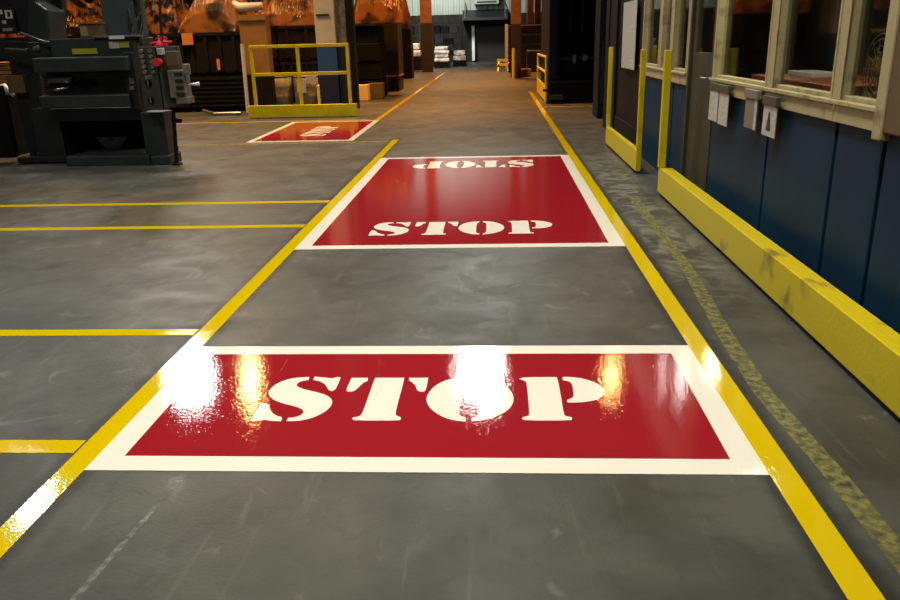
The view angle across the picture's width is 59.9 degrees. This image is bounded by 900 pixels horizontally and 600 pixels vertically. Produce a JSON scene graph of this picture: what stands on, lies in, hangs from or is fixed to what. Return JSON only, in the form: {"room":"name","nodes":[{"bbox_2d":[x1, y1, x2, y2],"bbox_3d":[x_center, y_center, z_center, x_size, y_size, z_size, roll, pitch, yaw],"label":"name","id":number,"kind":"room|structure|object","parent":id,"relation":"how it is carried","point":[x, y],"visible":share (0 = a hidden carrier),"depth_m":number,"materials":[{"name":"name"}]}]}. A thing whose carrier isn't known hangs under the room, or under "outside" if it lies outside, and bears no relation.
{"room":"factory floor","nodes":[
{"label":"factory floor","id":0,"kind":"room"},
{"bbox_2d":[183,0,541,62],"bbox_3d":[-3.677,-23.759,55.753,38.300,13.200,0.360,0,18,3],"label":"wall","id":1,"kind":"structure","parent":0,"point":[442,10],"depth_m":56.48,"materials":[{"name":"white"}]},
{"bbox_2d":[462,1,507,20],"bbox_3d":[2.489,-20.544,55.464,3.232,1.259,1.577,0,18,3],"label":"canopy","id":2,"kind":"object","parent":1,"relation":"attached to","point":[495,14],"visible":1,"depth_m":55.35,"materials":[{"name":"silver metal"}]},
{"bbox_2d":[462,9,507,20],"bbox_3d":[2.496,-20.293,55.553,3.232,0.727,1.540,0,18,3],"label":"hood","id":3,"kind":"object","parent":2,"relation":"attached to","point":[495,14],"depth_m":55.32,"materials":[{"name":"grey metal"}]},
{"bbox_2d":[474,0,498,4],"bbox_3d":[2.596,-21.540,55.463,1.760,1.000,0.890,0,18,3],"label":"sign","id":4,"kind":"object","parent":1,"relation":"attached to","point":[476,2],"depth_m":55.21,"materials":[{"name":"white"}]},
{"bbox_2d":[470,21,507,61],"bbox_3d":[2.857,-18.866,56.993,2.798,2.811,0.640,0,18,3],"label":"door","id":5,"kind":"structure","parent":1,"relation":"in","point":[487,38],"depth_m":57.16,"materials":[{"name":"black metal"}]},
{"bbox_2d":[0,61,899,599],"bbox_3d":[-5.306,-7.855,29.360,38.000,0.200,72.000,0,18,3],"label":"floor","id":6,"kind":"structure","parent":0,"point":[218,535],"depth_m":4.14,"materials":[{"name":"concrete"}]},
{"bbox_2d":[0,83,28,154],"bbox_3d":[-7.063,-2.919,12.600,0.323,1.121,0.300,0,18,3],"label":"machine","id":7,"kind":"object","parent":6,"relation":"on","point":[12,101],"visible":0.6,"depth_m":12.56,"materials":[{"name":"metal"}]},
{"bbox_2d":[0,440,85,452],"bbox_3d":[-7.675,0.660,3.679,12.230,0.001,0.110,0,18,3],"label":"floor line","id":8,"kind":"object","parent":6,"relation":"on","point":[6,446],"depth_m":3.33,"materials":[{"name":"yellow paint"}]},
{"bbox_2d":[0,0,181,165],"bbox_3d":[-5.594,-3.424,11.438,3.171,2.759,1.280,0,18,3],"label":"press","id":9,"kind":"object","parent":6,"relation":"on","point":[81,105],"visible":0.94,"depth_m":11.23,"materials":[{"name":"black metal"}]},
{"bbox_2d":[0,86,17,157],"bbox_3d":[-6.782,-2.655,11.659,0.453,1.052,0.120,0,18,3],"label":"frame","id":10,"kind":"object","parent":9,"relation":"attached to","point":[8,145],"visible":1,"depth_m":11.66,"materials":[{"name":"black metal"}]},
{"bbox_2d":[76,22,106,37],"bbox_3d":[-5.007,-3.830,11.089,0.354,0.206,0.460,0,18,3],"label":"carton","id":11,"kind":"object","parent":9,"relation":"on","point":[87,29],"visible":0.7,"depth_m":10.89,"materials":[{"name":"brown cardboard"}]},
{"bbox_2d":[92,35,141,37],"bbox_3d":[-4.663,-3.700,10.965,0.596,0.026,0.300,0,18,3],"label":"shelf","id":12,"kind":"object","parent":9,"relation":"attached to","point":[108,36],"depth_m":10.83,"materials":[{"name":"black metal"}]},
{"bbox_2d":[129,78,134,83],"bbox_3d":[-4.469,-3.077,10.967,0.072,0.081,0.020,0,18,3],"label":"switch","id":13,"kind":"object","parent":9,"relation":"attached to","point":[131,80],"depth_m":10.96,"materials":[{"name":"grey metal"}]},
{"bbox_2d":[137,0,199,110],"bbox_3d":[-3.882,-3.591,10.659,0.932,1.934,0.498,0,18,3],"label":"control box","id":14,"kind":"object","parent":9,"relation":"attached to","point":[164,82],"visible":1,"depth_m":10.70,"materials":[{"name":"grey metal"}]},
{"bbox_2d":[152,35,167,45],"bbox_3d":[-3.981,-3.559,10.716,0.161,0.143,0.252,0,18,3],"label":"glove","id":15,"kind":"object","parent":14,"relation":"on","point":[158,38],"visible":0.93,"depth_m":10.63,"materials":[{"name":"red plastic"}]},
{"bbox_2d":[0,329,198,335],"bbox_3d":[-7.601,0.228,4.972,12.230,0.001,0.100,0,18,3],"label":"floor line","id":16,"kind":"object","parent":6,"relation":"on","point":[94,332],"depth_m":4.64,"materials":[{"name":"yellow paint"}]},
{"bbox_2d":[72,480,182,599],"bbox_3d":[-1.127,0.859,2.571,0.026,0.001,1.007,1,19,9],"label":"scuff streak","id":17,"kind":"object","parent":6,"relation":"on","point":[148,516],"visible":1,"depth_m":2.62},
{"bbox_2d":[0,224,305,230],"bbox_3d":[-7.449,-0.649,7.590,12.230,0.001,0.110,0,18,3],"label":"floor line","id":18,"kind":"object","parent":6,"relation":"on","point":[295,225],"depth_m":7.31,"materials":[{"name":"yellow paint"}]},
{"bbox_2d":[0,200,329,206],"bbox_3d":[-7.387,-1.010,8.669,12.230,0.001,0.110,0,18,3],"label":"floor line","id":19,"kind":"object","parent":6,"relation":"on","point":[321,201],"depth_m":8.40,"materials":[{"name":"yellow paint"}]},
{"bbox_2d":[171,112,182,164],"bbox_3d":[-3.904,-2.294,11.103,0.189,0.726,0.214,0,18,3],"label":"stand","id":20,"kind":"object","parent":6,"relation":"on","point":[174,120],"visible":1,"depth_m":11.10,"materials":[{"name":"black metal"}]},
{"bbox_2d":[169,73,215,111],"bbox_3d":[-7.215,-5.586,21.015,1.188,0.867,2.250,0,18,3],"label":"bin","id":21,"kind":"object","parent":6,"relation":"on","point":[186,107],"visible":0.16,"depth_m":20.09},
{"bbox_2d":[144,33,212,73],"bbox_3d":[-7.239,-6.497,20.712,1.188,1.054,2.250,0,18,3],"label":"bin","id":22,"kind":"object","parent":21,"relation":"on","point":[176,38],"visible":0.14,"depth_m":19.56,"materials":[{"name":"metal"}]},
{"bbox_2d":[144,0,189,33],"bbox_3d":[-7.850,-7.968,20.334,2.058,2.006,2.250,0,18,3],"label":"heap","id":23,"kind":"object","parent":22,"relation":"on","point":[174,12],"visible":0.3,"depth_m":19.60,"materials":[{"name":"orange metal"}]},
{"bbox_2d":[0,139,398,557],"bbox_3d":[-1.323,-0.454,6.525,0.105,0.001,14.500,0,18,3],"label":"floor line","id":24,"kind":"object","parent":6,"relation":"on","point":[35,506],"depth_m":3.72,"materials":[{"name":"yellow paint"}]},
{"bbox_2d":[190,73,245,111],"bbox_3d":[-5.845,-5.595,20.933,1.437,0.867,2.250,0,18,3],"label":"bin","id":25,"kind":"object","parent":6,"relation":"on","point":[225,89],"visible":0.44,"depth_m":19.89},
{"bbox_2d":[185,32,242,76],"bbox_3d":[-5.869,-6.505,20.630,1.437,1.054,2.250,0,18,3],"label":"bin","id":26,"kind":"object","parent":25,"relation":"on","point":[208,47],"visible":0.67,"depth_m":19.59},
{"bbox_2d":[181,33,193,44],"bbox_3d":[-6.533,-6.495,19.431,0.279,0.282,0.020,0,18,3],"label":"tag","id":27,"kind":"object","parent":26,"relation":"attached to","point":[187,38],"visible":1,"depth_m":19.42,"materials":[{"name":"orange paper"}]},
{"bbox_2d":[177,0,255,32],"bbox_3d":[-5.979,-7.666,20.294,1.726,1.365,2.316,0,18,3],"label":"tarpaulin","id":28,"kind":"object","parent":26,"relation":"on","point":[203,16],"visible":0.67,"depth_m":19.41,"materials":[{"name":"orange plastic"}]},
{"bbox_2d":[232,0,262,12],"bbox_3d":[-5.177,-7.396,19.579,0.944,0.382,0.254,0,18,3],"label":"roll","id":29,"kind":"object","parent":28,"relation":"on","point":[253,6],"visible":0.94,"depth_m":19.50,"materials":[{"name":"beige"}]},
{"bbox_2d":[216,59,220,69],"bbox_3d":[-5.806,-5.907,19.585,0.076,0.264,0.020,0,18,3],"label":"tag","id":30,"kind":"object","parent":26,"relation":"attached to","point":[217,60],"visible":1,"depth_m":19.58,"materials":[{"name":"orange plastic"}]},
{"bbox_2d":[202,109,240,115],"bbox_3d":[-5.583,-4.533,18.861,1.154,0.129,0.307,7,20,23],"label":"bar","id":31,"kind":"object","parent":6,"relation":"on","point":[203,110],"visible":1,"depth_m":18.75,"materials":[{"name":"grey metal"}]},
{"bbox_2d":[240,44,248,112],"bbox_3d":[-4.934,-5.326,18.806,0.090,1.605,0.237,-3,19,-5],"label":"pole","id":32,"kind":"object","parent":6,"relation":"on","point":[241,45],"visible":0.88,"depth_m":18.76,"materials":[{"name":"white metal"}]},
{"bbox_2d":[237,14,276,105],"bbox_3d":[-4.763,-5.861,19.388,0.670,2.295,0.390,0,18,3],"label":"tall cabinet","id":33,"kind":"object","parent":6,"relation":"on","point":[254,29],"visible":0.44,"depth_m":19.20,"materials":[{"name":"metal"}]},
{"bbox_2d":[176,119,368,123],"bbox_3d":[-7.382,-3.875,17.263,11.250,0.001,0.100,0,18,3],"label":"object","id":34,"kind":"structure","parent":6,"relation":"on","point":[364,119],"depth_m":17.05,"materials":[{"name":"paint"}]},
{"bbox_2d":[273,61,281,72],"bbox_3d":[-5.330,-6.445,23.048,1.082,1.118,1.850,0,18,3],"label":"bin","id":35,"kind":"object","parent":6,"relation":"on","point":[277,69],"visible":0.09,"depth_m":22.07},
{"bbox_2d":[270,26,290,61],"bbox_3d":[-5.356,-7.431,22.720,1.082,0.962,1.850,0,18,3],"label":"bin","id":36,"kind":"object","parent":35,"relation":"on","point":[274,36],"visible":0.2,"depth_m":21.89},
{"bbox_2d":[274,76,292,104],"bbox_3d":[-4.623,-5.612,20.989,0.771,0.804,0.771,0,18,3],"label":"drum","id":37,"kind":"object","parent":6,"relation":"on","point":[283,84],"visible":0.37,"depth_m":20.71,"materials":[{"name":"brown cardboard"}]},
{"bbox_2d":[180,141,388,145],"bbox_3d":[-7.107,-2.633,13.517,12.230,0.001,0.090,0,18,3],"label":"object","id":38,"kind":"structure","parent":6,"relation":"on","point":[366,141],"depth_m":13.26,"materials":[{"name":"paint"}]},
{"bbox_2d":[280,60,318,98],"bbox_3d":[-4.190,-6.452,22.980,1.082,1.118,1.850,0,18,3],"label":"bin","id":39,"kind":"object","parent":6,"relation":"on","point":[305,65],"visible":0.23,"depth_m":22.02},
{"bbox_2d":[276,25,316,61],"bbox_3d":[-4.216,-7.438,22.651,1.082,0.962,1.850,0,18,3],"label":"bin","id":40,"kind":"object","parent":39,"relation":"on","point":[300,34],"visible":0.68,"depth_m":21.79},
{"bbox_2d":[256,0,314,25],"bbox_3d":[-4.523,-8.655,22.309,2.341,1.578,1.882,0,18,3],"label":"tarpaulin","id":41,"kind":"object","parent":40,"relation":"on","point":[280,12],"visible":0.46,"depth_m":21.70,"materials":[{"name":"orange plastic"}]},
{"bbox_2d":[248,43,357,118],"bbox_3d":[-3.364,-4.916,17.559,2.490,1.590,0.120,0,18,3],"label":"guard rail","id":42,"kind":"object","parent":6,"relation":"on","point":[257,111],"visible":1,"depth_m":17.64,"materials":[{"name":"yellow metal"}]},
{"bbox_2d":[293,75,317,104],"bbox_3d":[-3.833,-5.606,20.933,0.680,0.789,0.682,0,18,3],"label":"drum","id":43,"kind":"object","parent":6,"relation":"on","point":[309,82],"visible":0.69,"depth_m":20.69,"materials":[{"name":"brown cardboard"}]},
{"bbox_2d":[246,120,378,142],"bbox_3d":[-2.528,-3.285,15.110,1.930,0.003,3.520,0,18,3],"label":"stop marking","id":44,"kind":"object","parent":6,"relation":"on","point":[321,130],"visible":1,"depth_m":14.83,"materials":[{"name":"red paint"}]},
{"bbox_2d":[317,85,320,103],"bbox_3d":[-3.382,-5.424,20.716,0.213,0.558,0.300,0,18,3],"label":"carton piece","id":45,"kind":"object","parent":6,"relation":"on","point":[318,87],"visible":0.17,"depth_m":20.57,"materials":[{"name":"brown cardboard"}]},
{"bbox_2d":[313,0,359,107],"bbox_3d":[-2.981,-11.050,18.044,1.000,12.900,0.650,0,18,3],"label":"steel column","id":46,"kind":"structure","parent":6,"relation":"on","point":[334,19],"depth_m":19.46,"materials":[{"name":"white metal"}]},
{"bbox_2d":[359,84,369,100],"bbox_3d":[-2.517,-6.019,22.632,0.347,0.433,0.400,0,18,3],"label":"carton piece","id":47,"kind":"object","parent":6,"relation":"on","point":[364,89],"visible":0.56,"depth_m":22.46,"materials":[{"name":"brown cardboard"}]},
{"bbox_2d":[355,25,387,94],"bbox_3d":[-2.430,-7.285,23.840,0.805,2.047,1.500,0,18,3],"label":"stack","id":48,"kind":"object","parent":6,"relation":"on","point":[370,57],"visible":0.67,"depth_m":23.17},
{"bbox_2d":[354,0,410,24],"bbox_3d":[-2.072,-8.921,23.480,1.587,1.166,2.165,0,18,3],"label":"tarpaulin","id":49,"kind":"object","parent":48,"relation":"on","point":[367,12],"visible":0.98,"depth_m":22.63,"materials":[{"name":"orange plastic"}]},
{"bbox_2d":[368,82,384,98],"bbox_3d":[-2.172,-6.171,23.037,0.425,0.448,0.500,0,18,3],"label":"crate","id":50,"kind":"object","parent":6,"relation":"on","point":[377,91],"visible":0.9,"depth_m":22.81,"materials":[{"name":"brown cardboard"}]},
{"bbox_2d":[377,24,403,90],"bbox_3d":[-2.025,-8.287,26.598,0.699,2.203,1.400,0,18,3],"label":"tall cabinet","id":51,"kind":"object","parent":6,"relation":"on","point":[392,32],"visible":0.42,"depth_m":26.00,"materials":[{"name":"brown metal"}]},
{"bbox_2d":[402,24,413,78],"bbox_3d":[-2.000,-11.199,34.915,0.620,2.467,1.000,0,18,3],"label":"tall cabinet","id":52,"kind":"object","parent":6,"relation":"on","point":[407,34],"visible":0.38,"depth_m":34.56,"materials":[{"name":"brown metal"}]},
{"bbox_2d":[375,70,447,119],"bbox_3d":[-0.838,-8.374,30.249,0.100,0.002,29.500,0,18,3],"label":"floor line","id":53,"kind":"object","parent":6,"relation":"on","point":[417,91],"depth_m":22.11,"materials":[{"name":"yellow paint"}]},
{"bbox_2d":[410,22,420,49],"bbox_3d":[-2.319,-15.730,48.202,1.164,2.679,1.000,0,18,3],"label":"storage rack","id":54,"kind":"object","parent":6,"relation":"on","point":[411,27],"visible":0.18,"depth_m":47.54,"materials":[{"name":"metal"}]},
{"bbox_2d":[413,43,421,69],"bbox_3d":[-1.884,-13.854,44.475,0.452,1.455,0.800,0,18,3],"label":"bale","id":55,"kind":"object","parent":6,"relation":"on","point":[416,46],"visible":0.85,"depth_m":44.13},
{"bbox_2d":[419,0,432,71],"bbox_3d":[-1.353,-18.375,39.577,0.580,13.100,0.450,0,18,3],"label":"steel column","id":56,"kind":"structure","parent":6,"relation":"on","point":[425,5],"depth_m":40.87,"materials":[{"name":"red metal"}]},
{"bbox_2d":[84,345,769,474],"bbox_3d":[-0.089,0.463,3.674,2.687,0.003,1.325,0,18,3],"label":"stop marking","id":57,"kind":"object","parent":6,"relation":"on","point":[570,409],"visible":1,"depth_m":3.51,"materials":[{"name":"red paint"}]},
{"bbox_2d":[434,46,449,67],"bbox_3d":[-0.486,-14.711,47.276,0.902,1.239,0.800,0,18,3],"label":"bale","id":58,"kind":"object","parent":6,"relation":"on","point":[441,60],"visible":0.99,"depth_m":46.94},
{"bbox_2d":[432,20,462,65],"bbox_3d":[-0.164,-16.754,50.904,1.939,2.805,1.000,0,18,3],"label":"storage rack","id":59,"kind":"object","parent":6,"relation":"on","point":[437,29],"visible":0.72,"depth_m":50.41,"materials":[{"name":"metal"}]},
{"bbox_2d":[433,22,459,23],"bbox_3d":[-0.195,-17.933,50.510,1.739,0.050,1.000,0,18,3],"label":"shelf","id":60,"kind":"object","parent":59,"relation":"attached to","point":[433,22],"depth_m":50.04,"materials":[{"name":"grey metal"}]},
{"bbox_2d":[294,155,624,249],"bbox_3d":[0.204,-1.244,8.771,2.687,0.003,5.180,0,18,3],"label":"stop marking","id":61,"kind":"object","parent":6,"relation":"on","point":[526,200],"visible":1,"depth_m":7.78,"materials":[{"name":"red paint"}]},
{"bbox_2d":[453,50,466,66],"bbox_3d":[0.617,-15.219,49.154,0.812,0.961,0.800,0,18,3],"label":"bale","id":62,"kind":"object","parent":6,"relation":"on","point":[459,59],"visible":1,"depth_m":48.82},
{"bbox_2d":[497,59,508,70],"bbox_3d":[2.796,-12.180,40.487,0.718,0.623,0.860,0,18,3],"label":"trestle","id":63,"kind":"object","parent":6,"relation":"on","point":[498,60],"visible":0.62,"depth_m":40.31,"materials":[{"name":"wood"}]},
{"bbox_2d":[505,24,507,68],"bbox_3d":[3.095,-13.883,42.779,0.163,2.335,0.150,0,18,3],"label":"post","id":64,"kind":"object","parent":6,"relation":"on","point":[506,25],"visible":0.86,"depth_m":42.66,"materials":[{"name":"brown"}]},
{"bbox_2d":[512,48,514,78],"bbox_3d":[2.630,-9.809,32.367,0.135,1.213,0.135,0,18,3],"label":"bollard","id":65,"kind":"object","parent":6,"relation":"on","point":[513,49],"visible":1,"depth_m":32.31,"materials":[{"name":"yellow metal"}]},
{"bbox_2d":[511,0,520,77],"bbox_3d":[2.639,-15.677,31.168,0.417,13.100,0.450,0,18,3],"label":"steel column","id":66,"kind":"structure","parent":6,"relation":"on","point":[515,4],"depth_m":32.47,"materials":[{"name":"red metal"}]},
{"bbox_2d":[508,0,540,71],"bbox_3d":[3.853,-14.858,37.894,2.063,7.194,1.600,0,18,3],"label":"stack","id":67,"kind":"object","parent":6,"relation":"on","point":[533,6],"visible":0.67,"depth_m":37.79,"materials":[{"name":"brown"}]},
{"bbox_2d":[521,69,530,76],"bbox_3d":[3.239,-9.851,33.849,0.529,0.325,0.500,0,18,3],"label":"carton","id":68,"kind":"object","parent":6,"relation":"on","point":[524,72],"visible":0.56,"depth_m":33.61,"materials":[{"name":"brown cardboard"}]},
{"bbox_2d":[526,50,540,68],"bbox_3d":[3.870,-10.578,34.784,0.952,1.082,0.079,0,18,3],"label":"handrail","id":69,"kind":"object","parent":6,"relation":"on","point":[527,51],"visible":0.44,"depth_m":34.66,"materials":[{"name":"metal"}]},
{"bbox_2d":[529,92,541,106],"bbox_3d":[2.349,-5.599,21.674,0.108,0.001,5.750,0,18,3],"label":"floor line","id":70,"kind":"object","parent":6,"relation":"on","point":[537,102],"depth_m":21.22,"materials":[{"name":"yellow paint"}]},
{"bbox_2d":[537,53,547,102],"bbox_3d":[2.559,-6.266,21.834,0.069,1.155,4.400,0,18,3],"label":"rail","id":71,"kind":"object","parent":6,"relation":"on","point":[540,85],"visible":1,"depth_m":21.07,"materials":[{"name":"yellow metal"}]},
{"bbox_2d":[541,0,595,103],"bbox_3d":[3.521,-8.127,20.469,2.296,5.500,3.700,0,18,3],"label":"cabinet","id":72,"kind":"object","parent":6,"relation":"on","point":[567,26],"visible":0.59,"depth_m":19.67,"materials":[{"name":"metal"}]},
{"bbox_2d":[592,0,606,118],"bbox_3d":[3.213,-5.193,15.803,0.470,2.900,0.830,0,18,3],"label":"tall cabinet","id":73,"kind":"object","parent":6,"relation":"on","point":[601,5],"visible":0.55,"depth_m":15.68,"materials":[{"name":"black metal"}]},
{"bbox_2d":[605,47,646,171],"bbox_3d":[2.337,-2.647,10.543,0.060,1.440,2.740,0,18,3],"label":"barrier","id":74,"kind":"object","parent":6,"relation":"on","point":[630,153],"visible":1,"depth_m":9.90,"materials":[{"name":"yellow metal"}]},
{"bbox_2d":[668,30,684,67],"bbox_3d":[3.196,-2.949,11.044,0.300,1.653,0.608,0,18,3],"label":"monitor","id":75,"kind":"object","parent":6,"relation":"on","point":[681,65],"visible":0.02,"depth_m":10.85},
{"bbox_2d":[538,107,885,599],"bbox_3d":[1.626,-1.407,9.152,0.108,0.001,20.400,0,18,3],"label":"floor line","id":76,"kind":"object","parent":6,"relation":"on","point":[852,578],"depth_m":3.23,"materials":[{"name":"yellow paint"}]},
{"bbox_2d":[628,196,899,573],"bbox_3d":[1.582,0.130,4.547,0.185,0.001,7.703,0,18,5],"label":"worn line","id":77,"kind":"object","parent":6,"relation":"on","point":[862,504],"visible":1,"depth_m":3.38,"materials":[{"name":"yellow paint"}]},
{"bbox_2d":[657,50,899,417],"bbox_3d":[1.980,-0.338,3.627,0.155,1.450,9.300,0,18,3],"label":"barrier","id":78,"kind":"object","parent":6,"relation":"on","point":[861,342],"visible":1,"depth_m":4.48,"materials":[{"name":"yellow metal"}]},
{"bbox_2d":[752,74,878,92],"bbox_3d":[3.421,-1.395,7.098,0.800,1.190,2.100,0,18,3],"label":"desk","id":79,"kind":"object","parent":6,"relation":"on","point":[815,83],"visible":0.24,"depth_m":6.62,"materials":[{"name":"orange wood"}]},
{"bbox_2d":[788,70,832,77],"bbox_3d":[3.405,-2.124,7.330,0.250,0.044,0.600,0,18,3],"label":"paper stack","id":80,"kind":"object","parent":79,"relation":"on","point":[801,73],"visible":0.8,"depth_m":7.16,"materials":[{"name":"white paper"}]},
{"bbox_2d":[862,33,885,97],"bbox_3d":[2.717,-0.876,4.989,0.400,1.574,0.428,0,18,3],"label":"pedestal fan","id":81,"kind":"object","parent":6,"relation":"on","point":[878,63],"visible":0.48,"depth_m":4.89,"materials":[{"name":"grey metal"}]},
{"bbox_3d":[-8.239,-3.593,14.956,0.814,0.968,0.500,0,18,3],"label":"stand","id":82,"kind":"object","parent":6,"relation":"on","visible":0},
{"bbox_3d":[-8.242,-4.083,14.792,0.634,0.062,0.700,0,18,3],"label":"timber","id":83,"kind":"object","parent":82,"relation":"on","visible":0},
{"bbox_3d":[-8.224,-4.155,14.767,0.774,0.062,0.700,0,18,3],"label":"timber","id":84,"kind":"object","parent":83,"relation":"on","visible":0},
{"bbox_2d":[0,74,11,78],"bbox_3d":[-8.206,-4.228,14.742,0.914,0.062,0.700,0,18,3],"label":"timber","id":85,"kind":"object","parent":84,"relation":"on","point":[2,76],"visible":0.32,"depth_m":14.42,"materials":[{"name":"brown wood"}]},
{"bbox_2d":[0,70,11,74],"bbox_3d":[-8.248,-4.299,14.720,0.634,0.062,0.700,0,18,3],"label":"timber","id":86,"kind":"object","parent":85,"relation":"on","point":[1,71],"visible":0.31,"depth_m":14.38,"materials":[{"name":"brown wood"}]},
{"bbox_2d":[0,66,10,69],"bbox_3d":[-8.230,-4.371,14.695,0.774,0.062,0.700,0,18,3],"label":"timber","id":87,"kind":"object","parent":86,"relation":"on","point":[1,67],"visible":0.31,"depth_m":14.36,"materials":[{"name":"brown wood"}]},
{"bbox_2d":[0,62,9,65],"bbox_3d":[-8.212,-4.442,14.670,0.914,0.062,0.700,0,18,3],"label":"timber","id":88,"kind":"object","parent":87,"relation":"on","point":[1,63],"visible":0.32,"depth_m":14.34,"materials":[{"name":"brown wood"}]},
{"bbox_3d":[-11.521,-5.559,21.273,2.067,0.867,2.250,0,18,3],"label":"bin","id":89,"kind":"object","parent":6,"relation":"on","visible":0},
{"bbox_2d":[0,37,27,61],"bbox_3d":[-11.544,-6.470,20.969,2.067,1.054,2.250,0,18,3],"label":"bin","id":90,"kind":"object","parent":89,"relation":"on","point":[23,38],"visible":0.06,"depth_m":19.71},
{"bbox_2d":[0,57,8,61],"bbox_3d":[-11.546,-6.518,20.953,2.067,0.954,2.250,0,18,3],"label":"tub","id":91,"kind":"object","parent":90,"relation":"in","point":[1,59],"depth_m":19.93,"materials":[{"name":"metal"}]},
{"bbox_2d":[0,33,25,37],"bbox_3d":[-11.673,-7.697,20.594,2.014,1.517,2.290,0,18,3],"label":"heap","id":92,"kind":"object","parent":90,"relation":"on","point":[18,35],"visible":0.07,"depth_m":19.75,"materials":[{"name":"orange metal"}]},
{"bbox_3d":[-9.775,-5.570,21.168,1.310,0.867,2.250,0,18,3],"label":"bin","id":93,"kind":"object","parent":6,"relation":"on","visible":0},
{"bbox_2d":[43,36,80,57],"bbox_3d":[-9.799,-6.481,20.865,1.310,1.054,2.250,0,18,3],"label":"bin","id":94,"kind":"object","parent":93,"relation":"on","point":[68,37],"visible":0.02,"depth_m":19.62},
{"bbox_2d":[66,0,102,35],"bbox_3d":[-9.769,-7.537,20.577,1.608,1.130,2.221,0,18,3],"label":"heap","id":95,"kind":"object","parent":94,"relation":"on","point":[79,11],"visible":0.43,"depth_m":19.89,"materials":[{"name":"orange metal"}]},
{"bbox_2d":[649,0,890,97],"bbox_3d":[4.024,-2.179,6.379,3.300,3.100,15.900,0,18,3],"label":"wall","id":96,"kind":"structure","parent":0,"point":[813,30],"depth_m":13.63,"materials":[{"name":"grey"}]},
{"bbox_2d":[641,76,899,333],"bbox_3d":[2.417,-2.168,6.475,0.120,3.100,15.900,0,18,3],"label":"wall","id":97,"kind":"structure","parent":0,"point":[825,192],"depth_m":4.90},
{"bbox_2d":[602,0,651,145],"bbox_3d":[2.745,-3.936,12.306,0.100,2.750,3.700,0,18,3],"label":"door","id":98,"kind":"structure","parent":97,"relation":"in","point":[625,82],"depth_m":12.52,"materials":[{"name":"black metal"}]},
{"bbox_2d":[621,0,637,69],"bbox_3d":[2.634,-3.898,11.497,0.005,0.940,1.180,0,18,3],"label":"poster","id":99,"kind":"object","parent":98,"relation":"attached to","point":[630,8],"visible":1,"depth_m":11.43,"materials":[{"name":"white paper"}]},
{"bbox_2d":[642,0,662,67],"bbox_3d":[2.587,-3.732,9.786,0.096,1.535,1.220,0,18,3],"label":"window","id":100,"kind":"structure","parent":97,"relation":"in","point":[647,3],"depth_m":10.33,"materials":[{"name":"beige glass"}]},
{"bbox_2d":[659,0,673,67],"bbox_3d":[2.537,-3.439,8.910,0.096,1.535,0.630,0,18,3],"label":"window","id":101,"kind":"structure","parent":97,"relation":"in","point":[666,3],"depth_m":9.22,"materials":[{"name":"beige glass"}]},
{"bbox_2d":[671,0,691,72],"bbox_3d":[2.497,-3.208,8.219,0.096,1.535,0.830,0,18,3],"label":"window","id":102,"kind":"structure","parent":97,"relation":"in","point":[678,4],"depth_m":8.63,"materials":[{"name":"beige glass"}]},
{"bbox_2d":[684,0,717,190],"bbox_3d":[2.434,-2.354,7.552,0.132,2.730,0.860,0,18,3],"label":"door","id":103,"kind":"structure","parent":97,"relation":"in","point":[702,62],"depth_m":7.75,"materials":[{"name":"grey metal"}]},
{"bbox_2d":[680,0,729,192],"bbox_3d":[2.476,-2.346,7.558,0.110,2.750,0.970,0,18,3],"label":"trim","id":104,"kind":"structure","parent":97,"relation":"attached to","point":[693,10],"depth_m":7.95,"materials":[{"name":"beige wood"}]},
{"bbox_2d":[708,82,731,126],"bbox_3d":[2.329,-1.698,6.758,0.035,0.331,0.580,0,18,3],"label":"card","id":105,"kind":"object","parent":97,"relation":"hanging from","point":[715,88],"visible":1,"depth_m":6.73,"materials":[{"name":"white paper"}]},
{"bbox_2d":[712,0,777,86],"bbox_3d":[2.378,-2.520,6.164,0.096,1.535,1.570,0,18,3],"label":"window","id":106,"kind":"structure","parent":97,"relation":"in","point":[723,5],"depth_m":6.91,"materials":[{"name":"beige wood"}]},
{"bbox_2d":[743,88,761,129],"bbox_3d":[2.280,-1.444,5.906,0.035,0.287,0.305,0,18,3],"label":"card","id":107,"kind":"object","parent":97,"relation":"hanging from","point":[753,96],"visible":1,"depth_m":5.88,"materials":[{"name":"grey paper"}]},
{"bbox_2d":[639,65,874,130],"bbox_3d":[2.443,-2.029,7.312,0.130,0.125,7.000,0,18,3],"label":"trim","id":108,"kind":"structure","parent":97,"relation":"attached to","point":[855,114],"depth_m":4.92,"materials":[{"name":"beige wood"}]},
{"bbox_2d":[761,95,780,138],"bbox_3d":[2.257,-1.295,5.508,0.035,0.276,0.288,0,18,3],"label":"card","id":109,"kind":"object","parent":97,"relation":"hanging from","point":[771,103],"visible":1,"depth_m":5.49,"materials":[{"name":"white paper"}]},
{"bbox_2d":[769,0,848,98],"bbox_3d":[2.303,-2.084,4.862,0.096,1.535,1.180,0,18,3],"label":"window","id":110,"kind":"structure","parent":97,"relation":"in","point":[784,7],"depth_m":5.44,"materials":[{"name":"beige wood"}]},
{"bbox_2d":[836,0,876,105],"bbox_3d":[2.255,-1.802,4.019,0.096,1.535,0.600,0,18,3],"label":"window","id":111,"kind":"structure","parent":97,"relation":"in","point":[856,10],"depth_m":4.41,"materials":[{"name":"beige wood"}]},
{"bbox_2d":[871,0,899,140],"bbox_3d":[2.231,-1.617,3.713,0.170,1.690,0.100,0,18,3],"label":"trim","id":112,"kind":"structure","parent":97,"relation":"attached to","point":[877,134],"depth_m":3.87,"materials":[{"name":"beige wood"}]},
{"bbox_2d":[883,17,899,136],"bbox_3d":[2.204,-1.457,3.171,0.160,1.650,1.070,0,18,3],"label":"wall pier","id":113,"kind":"object","parent":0,"point":[891,126],"visible":1,"depth_m":3.80,"materials":[{"name":"brown wood"}]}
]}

